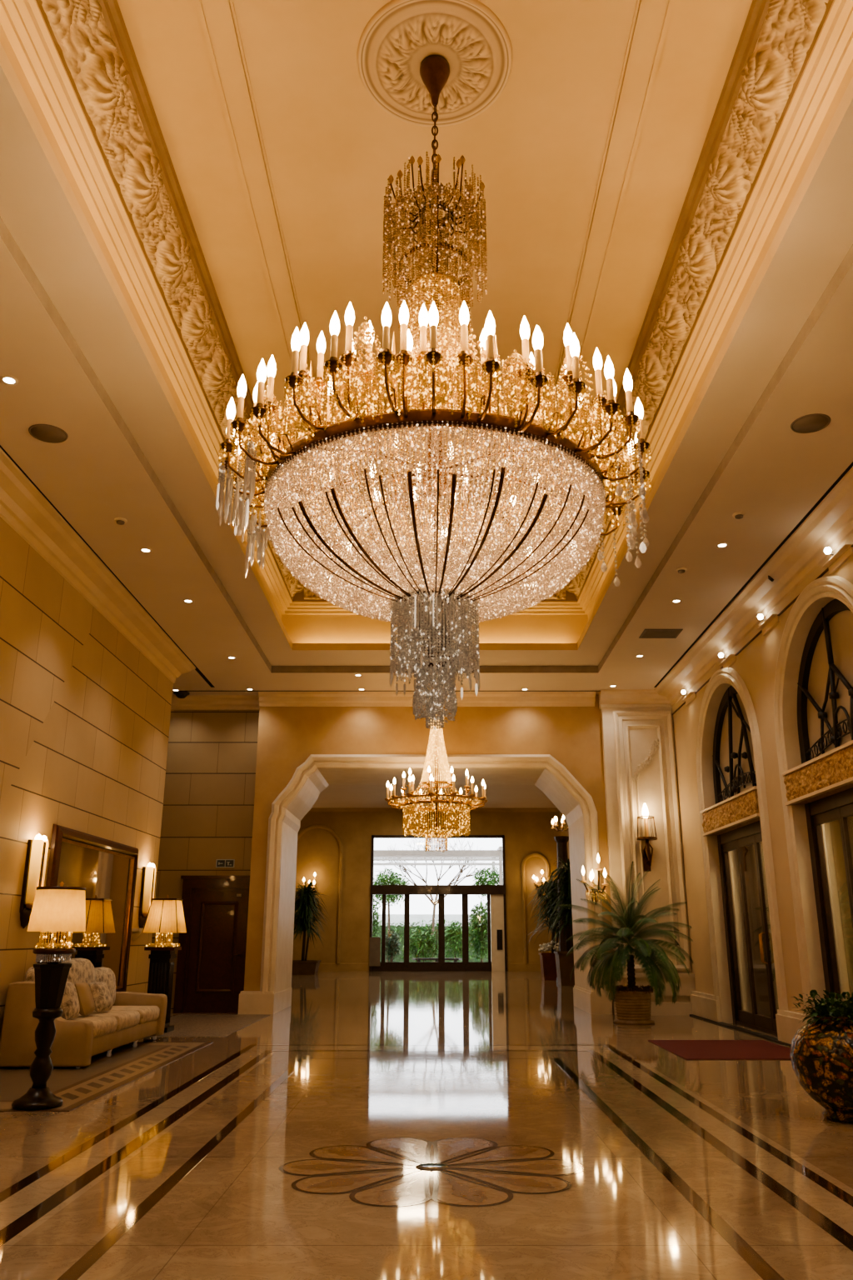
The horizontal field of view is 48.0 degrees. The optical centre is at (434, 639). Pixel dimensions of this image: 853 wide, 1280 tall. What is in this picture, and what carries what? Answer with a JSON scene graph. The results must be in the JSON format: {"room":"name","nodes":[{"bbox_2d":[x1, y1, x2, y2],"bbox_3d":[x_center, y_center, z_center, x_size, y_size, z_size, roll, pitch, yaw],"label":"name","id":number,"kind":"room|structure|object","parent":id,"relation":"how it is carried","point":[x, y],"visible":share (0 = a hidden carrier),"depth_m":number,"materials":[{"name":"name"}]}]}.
{"room":"hotel lobby","nodes":[
{"label":"hotel lobby","id":0,"kind":"room"},
{"bbox_2d":[0,516,173,1067],"bbox_3d":[-5.000,0.337,7.327,0.300,6.480,20.200,0,-17,0],"label":"wall","id":1,"kind":"structure","parent":0,"point":[85,715],"depth_m":12.49,"materials":[{"name":"stone"}]},
{"bbox_2d":[19,834,48,928],"bbox_3d":[-4.800,2.870,11.411,0.236,1.090,0.289,0,-17,0],"label":"wall sconce","id":2,"kind":"object","parent":1,"relation":"attached to","point":[37,851],"visible":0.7,"depth_m":11.33,"materials":[{"name":"white glass"}]},
{"bbox_2d":[37,824,138,991],"bbox_3d":[-4.798,3.935,13.489,0.095,2.280,3.480,0,-17,0],"label":"wall mirror","id":3,"kind":"object","parent":1,"relation":"attached to","point":[107,869],"visible":0.61,"depth_m":13.77,"materials":[{"name":"brown wood"}]},
{"bbox_2d":[0,447,195,683],"bbox_3d":[-4.650,-2.324,8.149,0.400,0.310,20.200,0,-17,0],"label":"trim","id":4,"kind":"structure","parent":1,"relation":"attached to","point":[23,507],"depth_m":12.57,"materials":[{"name":"beige paint"}]},
{"bbox_2d":[138,862,155,928],"bbox_3d":[-4.800,4.256,15.902,0.236,1.090,0.289,0,-17,0],"label":"wall sconce","id":5,"kind":"object","parent":1,"relation":"attached to","point":[148,877],"visible":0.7,"depth_m":15.81,"materials":[{"name":"white glass"}]},
{"bbox_2d":[0,445,852,691],"bbox_3d":[-0.750,-2.205,9.069,11.300,0.014,22.030,0,-17,0],"label":"trim","id":6,"kind":"structure","parent":1,"relation":"attached to","point":[851,466],"depth_m":13.90,"materials":[{"name":"beige paint"}]},
{"bbox_2d":[151,710,259,1012],"bbox_3d":[-5.110,4.054,19.366,2.980,6.480,0.200,0,-17,0],"label":"wall","id":7,"kind":"structure","parent":0,"point":[208,807],"depth_m":19.52,"materials":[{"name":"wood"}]},
{"bbox_2d":[173,875,249,1013],"bbox_3d":[-4.230,5.883,18.613,1.560,2.540,0.160,0,-17,0],"label":"door","id":8,"kind":"structure","parent":7,"relation":"in","point":[210,976],"depth_m":18.61,"materials":[{"name":"brown wood"}]},
{"bbox_2d":[215,859,234,867],"bbox_3d":[-4.180,4.457,19.111,0.360,0.160,0.030,0,-17,0],"label":"exit sign","id":9,"kind":"object","parent":7,"relation":"attached to","point":[220,862],"visible":1,"depth_m":19.10,"materials":[{"name":"plastic"}]},
{"bbox_2d":[0,970,852,1279],"bbox_3d":[0.000,7.193,18.345,14.000,0.120,45.300,0,-17,0],"label":"floor","id":10,"kind":"structure","parent":0,"point":[235,1215],"depth_m":6.76,"materials":[{"name":"stone"}]},
{"bbox_2d":[0,1041,213,1111],"bbox_3d":[-3.925,4.735,10.600,1.750,0.006,5.450,0,-17,0],"label":"area rug","id":11,"kind":"object","parent":10,"relation":"on","point":[77,1087],"visible":0.82,"depth_m":10.14,"materials":[{"name":"brown carpet"}]},
{"bbox_2d":[11,881,85,1109],"bbox_3d":[-3.400,3.091,8.465,0.496,1.864,0.496,-10,-20,29],"label":"floor lamp","id":12,"kind":"object","parent":11,"relation":"on","point":[57,910],"visible":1,"depth_m":8.41,"materials":[{"name":"black wood"}]},
{"bbox_2d":[32,947,75,954],"bbox_3d":[-3.400,2.778,8.562,0.356,0.050,0.356,0,-17,0],"label":"tray","id":13,"kind":"object","parent":12,"relation":"on","point":[46,950],"depth_m":8.43,"materials":[{"name":"brown wood"}]},
{"bbox_2d":[0,958,167,1068],"bbox_3d":[-4.313,4.639,12.199,0.974,1.120,3.250,0,-17,0],"label":"sofa","id":14,"kind":"object","parent":11,"relation":"on","point":[132,1017],"visible":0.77,"depth_m":10.92,"materials":[{"name":"beige fabric"}]},
{"bbox_2d":[25,966,67,981],"bbox_3d":[-4.594,4.191,11.359,0.253,0.640,0.940,0,-17,0],"label":"cushion","id":15,"kind":"object","parent":14,"relation":"on","point":[30,976],"depth_m":10.99,"materials":[{"name":"fabric"}]},
{"bbox_2d":[60,981,79,1019],"bbox_3d":[-4.268,4.188,11.135,0.236,0.398,0.418,1,-17,-4],"label":"throw pillow","id":16,"kind":"object","parent":14,"relation":"on","point":[70,1007],"visible":0.65,"depth_m":11.01,"materials":[{"name":"fabric"}]},
{"bbox_2d":[60,958,95,984],"bbox_3d":[-4.598,4.449,12.295,0.258,0.700,1.080,0,-17,0],"label":"cushion","id":17,"kind":"object","parent":14,"relation":"on","point":[82,970],"depth_m":12.25,"materials":[{"name":"beige fabric"}]},
{"bbox_2d":[74,981,94,1015],"bbox_3d":[-4.278,4.368,11.670,0.246,0.370,0.399,2,-17,-8],"label":"throw pillow","id":18,"kind":"object","parent":14,"relation":"on","point":[87,1004],"visible":0.76,"depth_m":11.53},
{"bbox_2d":[68,1016,117,1038],"bbox_3d":[-4.215,4.543,11.228,0.729,0.190,0.920,0,-17,0],"label":"seat cushion","id":19,"kind":"object","parent":14,"relation":"on","point":[103,1027],"depth_m":11.28,"materials":[{"name":"beige fabric"}]},
{"bbox_2d":[89,981,112,1012],"bbox_3d":[-4.281,4.562,12.258,0.248,0.351,0.380,-2,-17,6],"label":"throw pillow","id":20,"kind":"object","parent":14,"relation":"on","point":[100,991],"visible":0.84,"depth_m":12.14,"materials":[{"name":"fabric"}]},
{"bbox_2d":[94,967,115,1004],"bbox_3d":[-4.590,4.784,13.143,0.247,0.560,0.900,0,-17,0],"label":"cushion","id":21,"kind":"object","parent":14,"relation":"on","point":[107,975],"depth_m":13.21,"materials":[{"name":"beige fabric"}]},
{"bbox_2d":[76,1010,139,1031],"bbox_3d":[-4.215,4.820,12.123,0.729,0.190,0.920,0,-17,0],"label":"seat cushion","id":22,"kind":"object","parent":14,"relation":"on","point":[127,1021],"depth_m":12.05,"materials":[{"name":"beige fabric"}]},
{"bbox_2d":[94,1005,159,1024],"bbox_3d":[-4.215,5.096,13.018,0.729,0.190,0.920,0,-17,0],"label":"seat cushion","id":23,"kind":"object","parent":14,"relation":"on","point":[149,1015],"depth_m":13.01,"materials":[{"name":"beige fabric"}]},
{"bbox_2d":[146,1014,270,1037],"bbox_3d":[-3.900,6.351,15.831,1.700,0.006,4.100,0,-17,0],"label":"rug","id":24,"kind":"object","parent":10,"relation":"on","point":[185,1025],"visible":0.79,"depth_m":15.77,"materials":[{"name":"brown carpet"}]},
{"bbox_2d":[141,895,186,1032],"bbox_3d":[-4.250,5.012,14.932,0.607,2.020,0.615,0,-17,0],"label":"floor lamp","id":25,"kind":"object","parent":24,"relation":"on","point":[166,915],"visible":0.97,"depth_m":14.83,"materials":[{"name":"brown wood"}]},
{"bbox_2d":[144,946,181,950],"bbox_3d":[-4.250,4.827,14.993,0.460,0.050,0.460,0,-17,0],"label":"tray","id":26,"kind":"object","parent":25,"relation":"on","point":[146,948],"depth_m":14.78,"materials":[{"name":"brown wood"}]},
{"bbox_2d":[291,880,329,974],"bbox_3d":[-5.058,11.056,36.993,2.132,3.500,2.185,0,-17,0],"label":"plant","id":27,"kind":"object","parent":10,"relation":"on","point":[303,897],"visible":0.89,"depth_m":36.74,"materials":[{"name":"green plant"}]},
{"bbox_2d":[56,1058,784,1279],"bbox_3d":[-0.060,2.731,4.102,3.100,0.002,15.450,0,-17,0],"label":"trim","id":28,"kind":"structure","parent":10,"relation":"on","point":[761,1267],"depth_m":5.44,"materials":[{"name":"stone"}]},
{"bbox_2d":[0,1050,852,1251],"bbox_3d":[-0.060,2.856,4.508,4.200,0.002,16.300,0,-17,0],"label":"trim","id":29,"kind":"structure","parent":10,"relation":"on","point":[7,1233],"depth_m":6.29,"materials":[{"name":"stone"}]},
{"bbox_2d":[0,1044,852,1206],"bbox_3d":[-0.065,2.952,4.818,4.830,0.002,16.950,0,-17,0],"label":"trim","id":30,"kind":"structure","parent":10,"relation":"on","point":[826,1184],"depth_m":7.37,"materials":[{"name":"stone"}]},
{"bbox_2d":[279,1137,584,1206],"bbox_3d":[-0.020,3.336,6.066,1.880,0.001,1.807,0,-17,0],"label":"trim","id":31,"kind":"structure","parent":10,"relation":"on","point":[445,1190],"depth_m":5.94,"materials":[{"name":"stone"}]},
{"bbox_2d":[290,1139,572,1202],"bbox_3d":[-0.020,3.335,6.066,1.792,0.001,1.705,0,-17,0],"label":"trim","id":32,"kind":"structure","parent":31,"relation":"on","point":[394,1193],"depth_m":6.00,"materials":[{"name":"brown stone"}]},
{"bbox_2d":[415,1163,448,1171],"bbox_3d":[-0.020,3.336,6.066,0.210,0.004,0.210,0,-17,0],"label":"trim","id":33,"kind":"structure","parent":10,"relation":"on","point":[426,1167],"depth_m":6.06,"materials":[{"name":"metal"}]},
{"bbox_2d":[524,872,559,979],"bbox_3d":[3.982,9.669,32.618,1.961,3.571,1.812,-4,-18,12],"label":"plant","id":34,"kind":"object","parent":10,"relation":"on","point":[548,967],"visible":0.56,"depth_m":32.37,"materials":[{"name":"green plant"}]},
{"bbox_2d":[540,857,574,985],"bbox_3d":[4.163,8.519,29.159,2.100,3.727,2.020,0,-17,0],"label":"plant","id":35,"kind":"object","parent":10,"relation":"on","point":[565,964],"visible":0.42,"depth_m":29.00,"materials":[{"name":"green plant"}]},
{"bbox_2d":[550,814,570,981],"bbox_3d":[4.215,8.269,31.353,0.690,5.500,0.686,0,-17,0],"label":"torchere","id":36,"kind":"object","parent":10,"relation":"on","point":[562,841],"visible":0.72,"depth_m":31.53,"materials":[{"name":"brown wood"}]},
{"bbox_2d":[558,860,693,1024],"bbox_3d":[3.369,5.204,16.552,2.275,2.623,2.368,3,-17,-9],"label":"potted palm","id":37,"kind":"object","parent":10,"relation":"on","point":[632,1003],"visible":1,"depth_m":16.15,"materials":[{"name":"plant"}]},
{"bbox_2d":[613,989,654,1024],"bbox_3d":[3.360,6.208,16.241,0.690,0.520,0.690,0,-17,0],"label":"pot","id":38,"kind":"object","parent":37,"relation":"attached to","point":[632,1006],"depth_m":16.01,"materials":[{"name":"wicker"}]},
{"bbox_2d":[648,1040,790,1059],"bbox_3d":[3.790,5.279,12.368,1.620,0.010,2.150,0,-17,0],"label":"mat","id":39,"kind":"object","parent":10,"relation":"on","point":[687,1049],"visible":0.79,"depth_m":12.27,"materials":[{"name":"carpet"}]},
{"bbox_2d":[790,990,852,1123],"bbox_3d":[3.330,3.367,7.814,0.830,0.977,0.850,0,-17,0],"label":"urn","id":40,"kind":"object","parent":10,"relation":"on","point":[822,1053],"visible":1,"depth_m":7.60,"materials":[{"name":"ceramic"}]},
{"bbox_2d":[0,236,852,694],"bbox_3d":[-0.800,-2.089,9.436,12.200,0.001,22.800,0,-17,0],"label":"ceiling","id":41,"kind":"structure","parent":0,"point":[777,473],"depth_m":11.05,"materials":[{"name":"paint"}]},
{"bbox_2d":[28,424,68,443],"bbox_3d":[-3.849,-2.052,9.538,0.370,0.010,0.370,0,-17,0],"label":"ceiling speaker","id":42,"kind":"object","parent":41,"relation":"attached to","point":[44,432],"visible":1,"depth_m":9.53},
{"bbox_2d":[385,678,487,852],"bbox_3d":[0.030,2.362,18.266,1.960,3.293,1.911,2,-17,-7],"label":"crystal chandelier","id":43,"kind":"object","parent":41,"relation":"hanging from","point":[436,741],"visible":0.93,"depth_m":17.86,"materials":[{"name":"brown metal"}]},
{"bbox_2d":[385,765,487,812],"bbox_3d":[0.030,2.824,18.124,1.946,0.702,1.949,0,-17,0],"label":"ring","id":44,"kind":"object","parent":43,"relation":"on","point":[449,778],"depth_m":17.86,"materials":[{"name":"gold metal"}]},
{"bbox_2d":[390,782,482,852],"bbox_3d":[0.030,3.337,17.963,1.735,1.252,1.735,0,-17,0],"label":"basket","id":45,"kind":"object","parent":43,"relation":"on","point":[406,805],"depth_m":17.69,"materials":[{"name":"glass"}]},
{"bbox_2d":[639,629,683,638],"bbox_3d":[3.734,-0.104,15.842,0.620,0.012,0.480,0,-17,0],"label":"ceiling vent","id":46,"kind":"object","parent":41,"relation":"in","point":[647,633],"visible":1,"depth_m":15.85,"materials":[{"name":"metal"}]},
{"bbox_2d":[790,413,830,433],"bbox_3d":[3.668,-2.110,9.352,0.370,0.010,0.370,0,-17,0],"label":"ceiling speaker","id":47,"kind":"object","parent":41,"relation":"attached to","point":[809,423],"visible":1,"depth_m":9.35},
{"bbox_2d":[0,65,852,665],"bbox_3d":[0.000,-2.459,8.713,6.220,0.001,20.000,0,-17,0],"label":"ceiling","id":48,"kind":"structure","parent":0,"point":[35,209],"depth_m":8.59,"materials":[{"name":"paint"}]},
{"bbox_2d":[0,216,852,672],"bbox_3d":[0.000,-2.392,8.693,6.220,0.140,20.000,0,-17,0],"label":"trim","id":49,"kind":"structure","parent":48,"relation":"attached to","point":[5,234],"depth_m":10.09,"materials":[{"name":"beige paint"}]},
{"bbox_2d":[292,812,560,971],"bbox_3d":[-0.490,9.952,41.041,12.220,8.000,0.300,0,-17,0],"label":"wall","id":50,"kind":"structure","parent":0,"point":[526,833],"depth_m":40.95,"materials":[{"name":"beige paint"}]},
{"bbox_2d":[297,824,343,963],"bbox_3d":[-5.050,10.701,40.605,2.220,5.710,0.090,0,-17,0],"label":"trim","id":51,"kind":"structure","parent":50,"relation":"attached to","point":[317,826],"depth_m":40.76,"materials":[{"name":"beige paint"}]},
{"bbox_2d":[318,963,541,971],"bbox_3d":[-0.490,10.552,29.971,11.820,0.320,20.500,0,-17,0],"label":"baseboard","id":52,"kind":"structure","parent":50,"relation":"attached to","point":[322,967],"depth_m":39.73,"materials":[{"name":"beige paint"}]},
{"bbox_2d":[308,807,559,812],"bbox_3d":[-0.490,4.380,31.877,11.820,0.160,20.500,0,-17,0],"label":"trim","id":53,"kind":"structure","parent":50,"relation":"attached to","point":[312,810],"depth_m":41.62,"materials":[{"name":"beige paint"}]},
{"bbox_2d":[369,835,507,971],"bbox_3d":[0.140,11.104,40.622,5.720,5.550,0.420,0,-17,0],"label":"door","id":54,"kind":"structure","parent":50,"relation":"in","point":[497,917],"depth_m":40.30,"materials":[{"name":"brown wood"}]},
{"bbox_2d":[521,852,552,963],"bbox_3d":[4.300,11.275,40.428,1.220,4.510,0.090,0,-17,0],"label":"trim","id":55,"kind":"structure","parent":50,"relation":"attached to","point":[527,857],"depth_m":40.53,"materials":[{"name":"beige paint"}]},
{"bbox_2d":[0,23,852,649],"bbox_3d":[0.000,-2.917,8.619,5.660,0.740,18.870,0,-17,0],"label":"crown molding","id":56,"kind":"structure","parent":0,"point":[300,628],"depth_m":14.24,"materials":[{"name":"paint"}]},
{"bbox_2d":[0,0,852,614],"bbox_3d":[0.000,-3.347,8.752,5.660,0.200,18.870,0,-17,0],"label":"cove","id":57,"kind":"structure","parent":56,"relation":"attached to","point":[22,22],"depth_m":8.16,"materials":[{"name":"paint"}]},
{"bbox_2d":[35,0,834,601],"bbox_3d":[0.000,-3.686,8.857,5.240,0.530,18.450,0,-17,0],"label":"trim","id":58,"kind":"structure","parent":57,"relation":"attached to","point":[297,597],"depth_m":8.32,"materials":[{"name":"paint"}]},
{"bbox_2d":[40,0,304,596],"bbox_3d":[-2.456,-3.647,9.002,0.318,0.480,17.850,0,-17,0],"label":"trim","id":59,"kind":"structure","parent":58,"relation":"attached to","point":[98,72],"depth_m":8.02,"materials":[{"name":"paint"}]},
{"bbox_2d":[304,571,566,599],"bbox_3d":[0.000,-1.008,17.545,4.800,0.480,0.257,0,-17,0],"label":"trim","id":60,"kind":"structure","parent":58,"relation":"attached to","point":[308,594],"depth_m":17.56,"materials":[{"name":"paint"}]},
{"bbox_2d":[564,0,829,596],"bbox_3d":[2.458,-3.647,9.002,0.314,0.480,17.850,0,-17,0],"label":"trim","id":61,"kind":"structure","parent":58,"relation":"attached to","point":[771,72],"depth_m":8.02,"materials":[{"name":"paint"}]},
{"bbox_2d":[244,694,614,1014],"bbox_3d":[1.640,3.439,20.288,10.520,8.200,2.200,0,-17,0],"label":"wall","id":62,"kind":"structure","parent":0,"point":[287,736],"depth_m":19.56,"materials":[{"name":"paint"}]},
{"bbox_2d":[170,691,595,709],"bbox_3d":[-1.650,1.263,19.851,9.900,0.260,0.520,0,-17,0],"label":"trim","id":63,"kind":"structure","parent":62,"relation":"attached to","point":[263,698],"depth_m":19.71,"materials":[{"name":"beige paint"}]},
{"bbox_2d":[238,985,612,1014],"bbox_3d":[-0.180,7.148,19.081,7.000,0.400,2.360,0,-17,0],"label":"baseboard","id":64,"kind":"structure","parent":62,"relation":"attached to","point":[249,1002],"depth_m":17.98,"materials":[{"name":"beige stone"}]},
{"bbox_2d":[274,768,591,993],"bbox_3d":[-0.035,5.125,19.768,6.050,4.670,2.200,0,-17,0],"label":"trim","id":65,"kind":"structure","parent":62,"relation":"attached to","point":[319,780],"depth_m":19.97,"materials":[{"name":"beige paint"}]},
{"bbox_2d":[260,754,606,994],"bbox_3d":[-0.035,4.662,18.692,6.550,4.920,0.130,0,-17,0],"label":"trim","id":66,"kind":"structure","parent":62,"relation":"attached to","point":[314,762],"depth_m":19.14,"materials":[{"name":"beige paint"}]},
{"bbox_2d":[580,854,609,904],"bbox_3d":[3.029,4.559,18.318,0.456,0.963,0.642,6,-18,-20],"label":"candelabrum","id":67,"kind":"object","parent":62,"relation":"attached to","point":[592,873],"visible":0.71,"depth_m":18.27,"materials":[{"name":"brown metal"}]},
{"bbox_2d":[598,693,695,1015],"bbox_3d":[4.105,4.021,18.748,1.490,6.180,0.400,0,-17,0],"label":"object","id":68,"kind":"structure","parent":62,"relation":"attached to","point":[641,739],"depth_m":18.88,"materials":[{"name":"beige paint"}]},
{"bbox_2d":[631,736,662,781],"bbox_3d":[4.262,2.392,19.270,0.698,0.928,0.057,0,-17,0],"label":"trim","id":69,"kind":"structure","parent":68,"relation":"attached to","point":[655,745],"depth_m":19.24,"materials":[{"name":"paint"}]},
{"bbox_2d":[636,803,657,871],"bbox_3d":[4.130,3.826,18.662,0.400,1.300,0.400,0,-17,0],"label":"lantern sconce","id":70,"kind":"object","parent":62,"relation":"attached to","point":[647,856],"visible":1,"depth_m":18.64,"materials":[{"name":"brown metal"}]},
{"bbox_2d":[636,815,657,840],"bbox_3d":[4.130,3.674,18.709,0.400,0.439,0.400,0,-17,0],"label":"lampshade","id":71,"kind":"object","parent":70,"relation":"on","point":[647,837],"depth_m":18.66,"materials":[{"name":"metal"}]},
{"bbox_2d":[635,746,659,941],"bbox_3d":[4.285,4.173,18.730,0.531,4.237,0.045,0,-17,0],"label":"trim","id":72,"kind":"structure","parent":62,"relation":"attached to","point":[657,748],"depth_m":18.78,"materials":[{"name":"paint"}]},
{"bbox_2d":[625,725,678,965],"bbox_3d":[4.235,3.968,18.783,0.710,4.700,0.065,0,-17,0],"label":"trim","id":73,"kind":"structure","parent":62,"relation":"attached to","point":[627,727],"depth_m":18.91,"materials":[{"name":"beige paint"}]},
{"bbox_2d":[311,785,556,808],"bbox_3d":[-0.490,4.237,32.025,12.220,0.200,20.900,0,-17,0],"label":"ceiling","id":74,"kind":"structure","parent":0,"point":[334,796],"depth_m":37.84,"materials":[{"name":"paint"}]},
{"bbox_2d":[117,0,752,563],"bbox_3d":[0.000,-4.182,8.487,5.140,0.001,19.750,0,-17,0],"label":"ceiling","id":75,"kind":"structure","parent":0,"point":[537,152],"depth_m":8.38,"materials":[{"name":"paint"}]},
{"bbox_2d":[195,0,345,560],"bbox_3d":[-1.605,-4.197,8.387,0.270,0.030,19.550,0,-17,0],"label":"trim","id":76,"kind":"structure","parent":75,"relation":"attached to","point":[216,18],"depth_m":8.33,"materials":[{"name":"paint"}]},
{"bbox_2d":[357,0,512,127],"bbox_3d":[0.000,-4.437,7.440,1.204,0.131,1.204,-10,-20,28],"label":"rosette","id":77,"kind":"object","parent":75,"relation":"attached to","point":[476,45],"visible":0.83,"depth_m":7.35,"materials":[{"name":"paint"}]},
{"bbox_2d":[215,55,651,729],"bbox_3d":[0.000,-1.953,6.674,2.832,5.229,2.817,-15,-22,39],"label":"crystal chandelier","id":78,"kind":"object","parent":77,"relation":"hanging from","point":[442,619],"visible":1,"depth_m":5.73,"materials":[{"name":"brown metal"}]},
{"bbox_2d":[97,0,772,571],"bbox_3d":[0.000,-3.973,8.945,4.800,0.150,18.010,0,-17,0],"label":"trim","id":79,"kind":"structure","parent":75,"relation":"attached to","point":[111,11],"depth_m":8.41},
{"bbox_2d":[517,0,674,563],"bbox_3d":[1.605,-4.197,8.387,0.270,0.030,19.550,0,-17,0],"label":"trim","id":80,"kind":"structure","parent":75,"relation":"attached to","point":[653,17],"depth_m":8.34,"materials":[{"name":"paint"}]},
{"bbox_2d":[672,532,852,1014],"bbox_3d":[5.040,0.661,8.378,0.380,6.480,22.400,0,-17,0],"label":"wall","id":81,"kind":"structure","parent":0,"point":[756,664],"depth_m":14.39,"materials":[{"name":"beige paint"}]},
{"bbox_2d":[600,689,670,704],"bbox_3d":[4.115,1.160,19.517,1.470,0.260,0.220,0,-17,0],"label":"trim","id":82,"kind":"structure","parent":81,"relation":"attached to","point":[607,696],"depth_m":19.52,"materials":[{"name":"beige paint"}]},
{"bbox_2d":[613,710,691,969],"bbox_3d":[4.235,3.840,18.807,1.190,5.000,0.095,0,-17,0],"label":"trim","id":83,"kind":"structure","parent":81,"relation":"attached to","point":[618,716],"depth_m":18.93,"materials":[{"name":"beige paint"}]},
{"bbox_2d":[718,652,737,667],"bbox_3d":[4.768,0.306,15.725,0.165,0.255,0.670,0,-17,0],"label":"wall spotlight","id":84,"kind":"object","parent":81,"relation":"attached to","point":[731,659],"visible":0.98,"depth_m":15.68,"materials":[{"name":"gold metal"}]},
{"bbox_2d":[700,685,779,1035],"bbox_3d":[4.941,3.378,15.472,0.398,5.475,3.030,0,-17,0],"label":"door","id":85,"kind":"structure","parent":81,"relation":"in","point":[734,818],"depth_m":15.71,"materials":[{"name":"wood"}]},
{"bbox_2d":[690,1014,791,1046],"bbox_3d":[4.760,3.703,7.282,0.140,0.020,22.100,0,-17,0],"label":"trim","id":86,"kind":"structure","parent":81,"relation":"attached to","point":[730,1026],"depth_m":14.52,"materials":[{"name":"brown stone"}]},
{"bbox_2d":[696,667,788,1023],"bbox_3d":[4.997,3.258,15.509,0.465,5.725,3.450,0,-17,0],"label":"trim","id":87,"kind":"structure","parent":81,"relation":"attached to","point":[724,677],"depth_m":16.36,"materials":[{"name":"beige paint"}]},
{"bbox_2d":[690,990,813,1044],"bbox_3d":[4.965,3.542,7.436,0.430,0.420,22.300,0,-17,0],"label":"baseboard","id":88,"kind":"structure","parent":81,"relation":"attached to","point":[704,1005],"depth_m":16.09,"materials":[{"name":"beige stone"}]},
{"bbox_2d":[654,466,852,706],"bbox_3d":[4.650,-2.014,9.152,0.400,0.310,22.300,0,-17,0],"label":"trim","id":89,"kind":"structure","parent":81,"relation":"attached to","point":[831,522],"depth_m":13.23,"materials":[{"name":"beige paint"}]},
{"bbox_2d":[671,544,852,714],"bbox_3d":[4.835,-1.711,9.058,0.030,0.015,22.300,0,-17,0],"label":"trim","id":90,"kind":"structure","parent":81,"relation":"attached to","point":[827,570],"depth_m":14.35,"materials":[{"name":"paint"}]},
{"bbox_2d":[757,614,779,635],"bbox_3d":[4.768,-0.284,13.814,0.165,0.255,0.670,0,-17,0],"label":"wall spotlight","id":91,"kind":"object","parent":81,"relation":"attached to","point":[772,622],"visible":1,"depth_m":13.81,"materials":[{"name":"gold metal"}]},
{"bbox_2d":[774,575,852,1020],"bbox_3d":[4.997,2.016,11.486,0.465,5.725,3.450,0,-17,0],"label":"trim","id":92,"kind":"structure","parent":81,"relation":"attached to","point":[823,590],"depth_m":12.76,"materials":[{"name":"beige paint"}]},
{"bbox_2d":[782,598,852,1007],"bbox_3d":[4.942,2.124,11.453,0.395,5.500,3.030,0,-17,0],"label":"door","id":93,"kind":"structure","parent":81,"relation":"in","point":[823,781],"depth_m":12.16,"materials":[{"name":"wood"}]},
{"bbox_2d":[822,544,852,574],"bbox_3d":[4.768,-1.022,11.425,0.165,0.255,0.670,0,-17,0],"label":"wall spotlight","id":94,"kind":"object","parent":81,"relation":"attached to","point":[847,552],"visible":1,"depth_m":11.42,"materials":[{"name":"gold metal"}]},
{"label":"outside","id":95,"kind":"structure","parent":0,"visible":0},
{"bbox_3d":[0.000,16.829,49.383,28.000,0.180,19.700,0,-17,0],"label":"ground","id":96,"kind":"structure","parent":95,"visible":0},
{"bbox_2d":[372,896,381,937],"bbox_3d":[-3.066,13.331,44.449,1.229,3.600,1.162,0,-17,0],"label":"shrub","id":97,"kind":"object","parent":96,"relation":"on","point":[375,922],"visible":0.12,"depth_m":44.45,"materials":[{"name":"green plant"}]},
{"bbox_2d":[380,927,401,961],"bbox_3d":[-1.946,13.678,42.459,1.068,1.769,1.109,0,-17,0],"label":"shrub","id":98,"kind":"object","parent":96,"relation":"on","point":[391,947],"visible":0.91,"depth_m":42.33,"materials":[{"name":"green plant"}]},
{"bbox_2d":[373,868,409,961],"bbox_3d":[-2.266,13.641,47.238,2.273,4.650,2.128,0,-17,0],"label":"tree","id":99,"kind":"object","parent":96,"relation":"on","point":[382,879],"visible":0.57,"depth_m":47.36,"materials":[{"name":"green plant"}]},
{"bbox_2d":[402,923,438,961],"bbox_3d":[-0.602,14.316,44.921,2.039,2.002,2.011,4,-18,-14],"label":"shrub","id":100,"kind":"object","parent":96,"relation":"on","point":[422,945],"visible":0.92,"depth_m":44.71,"materials":[{"name":"green plant"}]},
{"bbox_2d":[372,914,487,925],"bbox_3d":[0.000,17.252,55.532,24.000,2.600,0.300,0,-17,0],"label":"wall","id":101,"kind":"structure","parent":96,"relation":"on","point":[396,918],"depth_m":55.70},
{"bbox_2d":[373,920,488,961],"bbox_3d":[0.011,16.162,51.527,14.438,2.361,1.522,0,-17,0],"label":"hedge","id":102,"kind":"object","parent":96,"relation":"on","point":[399,928],"visible":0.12,"depth_m":51.25,"materials":[{"name":"green plant"}]},
{"bbox_2d":[375,838,496,961],"bbox_3d":[0.099,13.422,50.707,6.680,7.115,1.195,1,-17,-2],"label":"bare tree","id":103,"kind":"object","parent":96,"relation":"on","point":[436,902],"visible":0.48,"depth_m":51.18,"materials":[{"name":"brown plant"}]},
{"bbox_2d":[374,846,502,884],"bbox_3d":[-0.100,13.022,46.477,7.200,5.380,6.100,0,-17,0],"label":"pergola","id":104,"kind":"object","parent":96,"relation":"on","point":[379,855],"visible":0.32,"depth_m":46.22,"materials":[{"name":"white metal"}]},
{"bbox_2d":[445,920,462,961],"bbox_3d":[0.991,14.665,46.320,1.616,2.160,1.824,0,-17,0],"label":"shrub","id":105,"kind":"object","parent":96,"relation":"on","point":[457,947],"visible":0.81,"depth_m":46.14,"materials":[{"name":"green plant"}]},
{"bbox_2d":[468,898,491,961],"bbox_3d":[2.069,13.310,43.496,1.764,3.079,1.592,14,-22,-38],"label":"shrub","id":106,"kind":"object","parent":96,"relation":"on","point":[482,930],"visible":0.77,"depth_m":43.30,"materials":[{"name":"green plant"}]},
{"bbox_2d":[473,865,503,961],"bbox_3d":[2.749,13.478,47.027,2.186,4.836,2.190,0,-17,0],"label":"tree","id":107,"kind":"object","parent":96,"relation":"on","point":[482,881],"visible":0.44,"depth_m":47.33,"materials":[{"name":"green plant"}]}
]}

